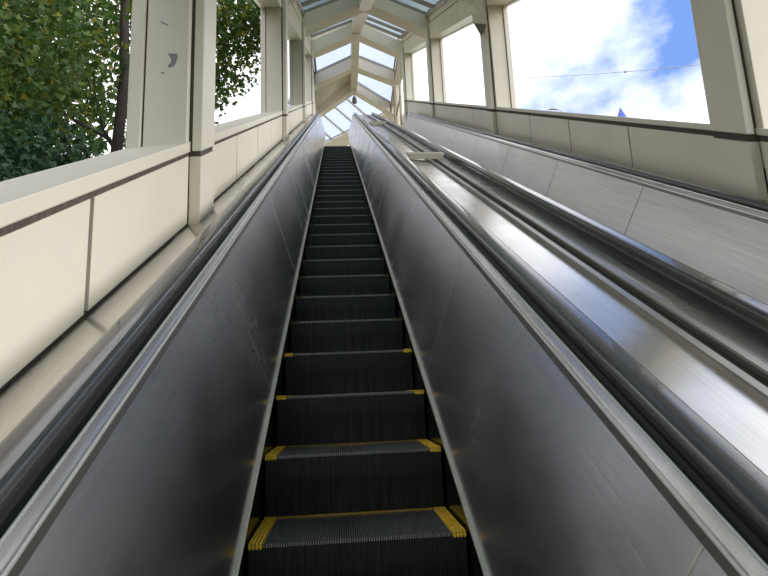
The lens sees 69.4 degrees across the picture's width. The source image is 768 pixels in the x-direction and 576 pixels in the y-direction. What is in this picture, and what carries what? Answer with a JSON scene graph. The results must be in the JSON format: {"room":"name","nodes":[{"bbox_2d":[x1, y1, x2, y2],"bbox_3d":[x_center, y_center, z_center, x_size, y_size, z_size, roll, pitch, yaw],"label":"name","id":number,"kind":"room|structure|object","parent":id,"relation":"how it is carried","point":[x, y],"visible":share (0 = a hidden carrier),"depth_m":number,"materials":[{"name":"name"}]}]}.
{"room":"covered outdoor escalator","nodes":[
{"label":"covered outdoor escalator","id":0,"kind":"room"},
{"bbox_2d":[0,62,316,392],"bbox_3d":[-2.025,-2.370,11.425,0.364,19.181,30.600,-2,-11,-5],"label":"wall","id":1,"kind":"structure","parent":0,"point":[71,234],"depth_m":1.98,"materials":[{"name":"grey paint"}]},
{"bbox_2d":[125,0,216,224],"bbox_3d":[-1.340,-1.643,3.591,0.417,3.366,0.420,-2,-11,-5],"label":"column","id":2,"kind":"structure","parent":1,"relation":"attached to","point":[172,63],"depth_m":3.35,"materials":[{"name":"beige paint"}]},
{"bbox_2d":[261,0,288,139],"bbox_3d":[-1.862,-3.698,9.455,0.417,3.366,0.420,-2,-11,-5],"label":"column","id":3,"kind":"structure","parent":1,"relation":"attached to","point":[274,25],"depth_m":9.29,"materials":[{"name":"beige metal"}]},
{"bbox_2d":[289,22,305,121],"bbox_3d":[-2.384,-5.754,15.318,0.417,3.366,0.420,-2,-11,-5],"label":"column","id":4,"kind":"structure","parent":1,"relation":"attached to","point":[297,76],"depth_m":15.16,"materials":[{"name":"beige paint"}]},
{"bbox_2d":[305,42,313,115],"bbox_3d":[-2.909,-7.821,21.215,0.417,3.366,0.420,-2,-11,-5],"label":"column","id":5,"kind":"structure","parent":1,"relation":"attached to","point":[308,58],"depth_m":21.08,"materials":[{"name":"beige paint"}]},
{"bbox_3d":[-3.170,-9.218,24.227,0.240,0.650,5.100,-2,-11,-5],"label":"header beam","id":6,"kind":"structure","parent":1,"relation":"attached to","visible":0},
{"bbox_2d":[311,23,351,73],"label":"window","id":7,"kind":"structure","parent":6,"relation":"attached to","point":[313,38],"depth_m":24.47,"materials":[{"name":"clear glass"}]},
{"bbox_2d":[254,0,310,54],"bbox_3d":[-1.852,-4.892,8.601,0.356,14.872,24.100,-2,-11,-5],"label":"header beam","id":8,"kind":"structure","parent":0,"point":[294,16],"depth_m":12.95,"materials":[{"name":"beige metal"}]},
{"bbox_2d":[296,0,337,14],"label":"window","id":9,"kind":"structure","parent":8,"relation":"attached to","point":[305,6],"depth_m":15.10,"materials":[{"name":"clear glass"}]},
{"bbox_2d":[311,17,352,37],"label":"window","id":10,"kind":"structure","parent":8,"relation":"attached to","point":[348,21],"depth_m":21.93,"materials":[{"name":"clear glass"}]},
{"bbox_2d":[315,74,350,106],"bbox_3d":[-2.328,-9.405,25.754,1.910,1.630,1.700,-2,-11,-5],"label":"ceiling","id":11,"kind":"structure","parent":0,"point":[325,92],"depth_m":26.04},
{"bbox_2d":[350,41,359,93],"bbox_3d":[-1.306,-10.111,24.714,0.310,0.570,4.650,-2,-11,-5],"label":"ridge beam","id":12,"kind":"structure","parent":0,"point":[354,45],"depth_m":24.34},
{"bbox_2d":[352,89,356,103],"bbox_3d":[-1.408,-9.117,26.329,0.232,0.800,0.232,-2,-11,-5],"label":"hanging lamp","id":13,"kind":"object","parent":12,"relation":"hanging from","point":[354,99],"visible":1,"depth_m":26.22,"materials":[{"name":"grey metal"}]},
{"bbox_2d":[325,114,393,145],"bbox_3d":[-1.812,-8.034,29.640,6.862,0.704,0.664,-12,-14,41],"label":"wall","id":14,"kind":"structure","parent":0,"point":[342,140],"depth_m":29.81,"materials":[{"name":"beige paint"}]},
{"bbox_2d":[288,99,384,141],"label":"window","id":15,"kind":"structure","parent":14,"relation":"attached to","point":[348,100],"depth_m":29.55,"materials":[{"name":"clear glass"}]},
{"bbox_2d":[352,0,374,32],"bbox_3d":[0.047,-5.901,9.138,0.340,14.779,24.500,-2,-11,-5],"label":"ridge beam","id":16,"kind":"structure","parent":0,"point":[358,21],"depth_m":17.57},
{"bbox_2d":[391,33,401,105],"bbox_3d":[0.651,-9.459,24.557,0.240,0.650,5.100,-2,-11,-5],"label":"header beam","id":17,"kind":"structure","parent":0,"point":[400,63],"depth_m":24.00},
{"bbox_2d":[358,82,393,102],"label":"window","id":18,"kind":"structure","parent":17,"relation":"attached to","point":[359,83],"depth_m":26.65,"materials":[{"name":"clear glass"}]},
{"bbox_2d":[359,24,399,71],"bbox_3d":[-0.321,-10.279,23.651,1.844,0.881,2.416,-2,-11,-5],"label":"window","id":19,"kind":"structure","parent":17,"relation":"attached to","point":[361,57],"depth_m":24.77,"materials":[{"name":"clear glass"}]},
{"bbox_2d":[402,0,520,53],"bbox_3d":[2.055,-5.086,8.928,0.356,14.872,24.100,-2,-11,-5],"label":"header beam","id":20,"kind":"structure","parent":0,"point":[453,16],"depth_m":13.46,"materials":[{"name":"beige metal"}]},
{"bbox_2d":[365,16,408,38],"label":"window","id":21,"kind":"structure","parent":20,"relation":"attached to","point":[403,32],"depth_m":20.65,"materials":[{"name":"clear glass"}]},
{"bbox_2d":[389,0,446,16],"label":"window","id":22,"kind":"structure","parent":20,"relation":"attached to","point":[426,7],"depth_m":15.14,"materials":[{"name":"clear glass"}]},
{"bbox_2d":[406,99,767,191],"bbox_3d":[2.226,-1.571,8.171,0.364,16.067,23.900,-2,-11,-5],"label":"wall","id":23,"kind":"structure","parent":0,"point":[675,149],"depth_m":5.45,"materials":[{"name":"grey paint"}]},
{"bbox_2d":[401,40,415,121],"bbox_3d":[0.948,-7.983,21.532,0.417,3.428,0.420,-2,-11,-5],"label":"column","id":24,"kind":"structure","parent":23,"relation":"attached to","point":[408,80],"depth_m":21.38,"materials":[{"name":"beige paint"}]},
{"bbox_2d":[311,24,400,60],"bbox_3d":[-1.089,-9.783,22.101,3.600,1.545,0.420,-2,-11,-5],"label":"roof frame","id":25,"kind":"object","parent":24,"relation":"on","point":[329,42],"visible":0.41,"depth_m":21.96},
{"bbox_2d":[425,20,446,117],"bbox_3d":[1.473,-5.915,15.636,0.417,3.428,0.420,-2,-11,-5],"label":"column","id":26,"kind":"structure","parent":23,"relation":"attached to","point":[434,53],"depth_m":15.50,"materials":[{"name":"beige metal"}]},
{"bbox_2d":[302,0,427,38],"bbox_3d":[-0.551,-7.890,15.983,3.600,1.545,0.420,-2,-11,-5],"label":"roof frame","id":27,"kind":"object","parent":26,"relation":"on","point":[321,18],"visible":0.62,"depth_m":15.84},
{"bbox_2d":[477,0,516,133],"bbox_3d":[1.995,-3.860,9.773,0.417,3.428,0.420,-2,-11,-5],"label":"column","id":28,"kind":"structure","parent":23,"relation":"attached to","point":[499,87],"depth_m":9.62,"materials":[{"name":"beige metal"}]},
{"bbox_2d":[287,0,477,9],"bbox_3d":[-0.029,-5.834,10.120,3.600,1.545,0.420,-2,-11,-5],"label":"roof frame","id":29,"kind":"object","parent":28,"relation":"on","point":[473,3],"visible":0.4,"depth_m":10.26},
{"bbox_2d":[472,8,486,35],"bbox_3d":[1.677,-4.710,9.839,0.156,0.590,0.440,-2,-11,-5],"label":"lamp","id":30,"kind":"object","parent":28,"relation":"attached to","point":[479,18],"visible":1,"depth_m":9.77,"materials":[{"name":"grey metal"}]},
{"bbox_2d":[690,0,767,200],"bbox_3d":[2.517,-1.804,3.909,0.417,3.428,0.420,-2,-11,-5],"label":"column","id":31,"kind":"structure","parent":23,"relation":"attached to","point":[732,35],"depth_m":3.73,"materials":[{"name":"beige paint"}]},
{"bbox_3d":[-0.834,-2.811,21.253,3.600,0.200,11.280,-2,-11,-5],"label":"floor","id":32,"kind":"structure","parent":0,"visible":0},
{"bbox_2d":[317,83,395,118],"bbox_3d":[-1.164,-6.078,26.188,4.100,7.859,0.420,-2,-11,-5],"label":"roof frame","id":33,"kind":"object","parent":32,"relation":"on","point":[344,93],"visible":0.41,"depth_m":26.59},
{"bbox_2d":[314,58,402,125],"bbox_3d":[-1.173,-6.467,24.271,4.100,7.919,0.420,-2,-11,-5],"label":"roof frame","id":34,"kind":"object","parent":32,"relation":"on","point":[366,68],"visible":0.38,"depth_m":24.70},
{"bbox_2d":[0,112,767,575],"bbox_3d":[-0.748,-1.374,7.943,1.582,12.911,21.836,-2,-11,-5],"label":"escalator","id":35,"kind":"object","parent":32,"relation":"on","point":[338,369],"visible":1,"depth_m":1.81,"materials":[{"name":"grey metal"}]},
{"bbox_2d":[360,114,767,475],"bbox_3d":[0.319,-1.911,7.520,0.552,11.904,20.585,-2,-11,-5],"label":"decking","id":36,"kind":"object","parent":35,"relation":"attached to","point":[714,364],"visible":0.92,"depth_m":1.82,"materials":[{"name":"metal"}]},
{"bbox_2d":[368,121,385,123],"bbox_3d":[-0.154,-3.802,12.817,0.407,0.146,0.188,-2,-11,-5],"label":"plate","id":37,"kind":"object","parent":36,"relation":"on","point":[370,122],"visible":1,"depth_m":12.73,"materials":[{"name":"beige metal"}]},
{"bbox_2d":[405,152,443,158],"bbox_3d":[0.445,-1.445,6.094,0.407,0.146,0.188,-2,-11,-5],"label":"plate","id":38,"kind":"object","parent":36,"relation":"on","point":[412,155],"visible":1,"depth_m":6.01,"materials":[{"name":"beige"}]},
{"bbox_2d":[390,88,395,122],"bbox_3d":[0.507,-5.612,25.274,0.060,6.670,1.560,-2,-11,-5],"label":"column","id":39,"kind":"structure","parent":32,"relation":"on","point":[392,96],"depth_m":25.09,"materials":[{"name":"beige paint"}]},
{"bbox_2d":[394,59,401,125],"bbox_3d":[0.649,-6.077,22.822,0.060,6.670,1.560,-2,-11,-5],"label":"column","id":40,"kind":"structure","parent":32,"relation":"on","point":[397,60],"depth_m":22.68,"materials":[{"name":"beige paint"}]},
{"bbox_2d":[371,112,767,340],"bbox_3d":[1.298,-1.429,8.106,1.512,12.911,21.836,-2,-11,-5],"label":"escalator","id":41,"kind":"object","parent":32,"relation":"on","point":[710,244],"visible":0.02,"depth_m":3.90,"materials":[{"name":"grey metal"}]},
{"label":"outside","id":42,"kind":"structure","parent":0,"visible":0},
{"bbox_3d":[-1.246,8.834,18.640,120.000,0.400,120.000,-2,-11,-5],"label":"ground","id":43,"kind":"structure","parent":42,"visible":0},
{"bbox_2d":[0,100,104,181],"bbox_3d":[-5.029,1.885,6.671,3.737,9.210,5.420,1,-11,-19],"label":"shrub","id":44,"kind":"object","parent":43,"relation":"on","point":[9,169],"visible":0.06,"depth_m":7.70,"materials":[{"name":"green plant"}]},
{"bbox_2d":[0,2,130,166],"bbox_3d":[-10.493,-0.722,16.715,8.921,18.463,8.011,7,-14,-42],"label":"tree","id":45,"kind":"object","parent":43,"relation":"on","point":[97,141],"visible":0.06,"depth_m":16.41,"materials":[{"name":"green plant"}]},
{"bbox_2d":[0,0,260,161],"bbox_3d":[-5.444,-2.845,10.149,8.391,19.786,8.551,1,-11,-18],"label":"tree","id":46,"kind":"object","parent":43,"relation":"on","point":[14,27],"visible":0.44,"depth_m":9.88,"materials":[{"name":"green plant"}]},
{"bbox_2d":[618,108,625,116],"bbox_3d":[16.640,-0.858,35.842,0.800,23.491,0.800,-2,-11,-5],"label":"turret","id":47,"kind":"object","parent":43,"relation":"on","point":[620,113],"visible":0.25,"depth_m":37.74,"materials":[{"name":"blue"}]},
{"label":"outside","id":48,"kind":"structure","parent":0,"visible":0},
{"bbox_2d":[414,65,697,78],"bbox_3d":[5.921,-9.461,24.400,0.024,12.250,23.392,3,-12,-28],"label":"overhead wire","id":49,"kind":"object","parent":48,"point":[689,65],"visible":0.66,"depth_m":20.80,"materials":[{"name":"grey metal"}]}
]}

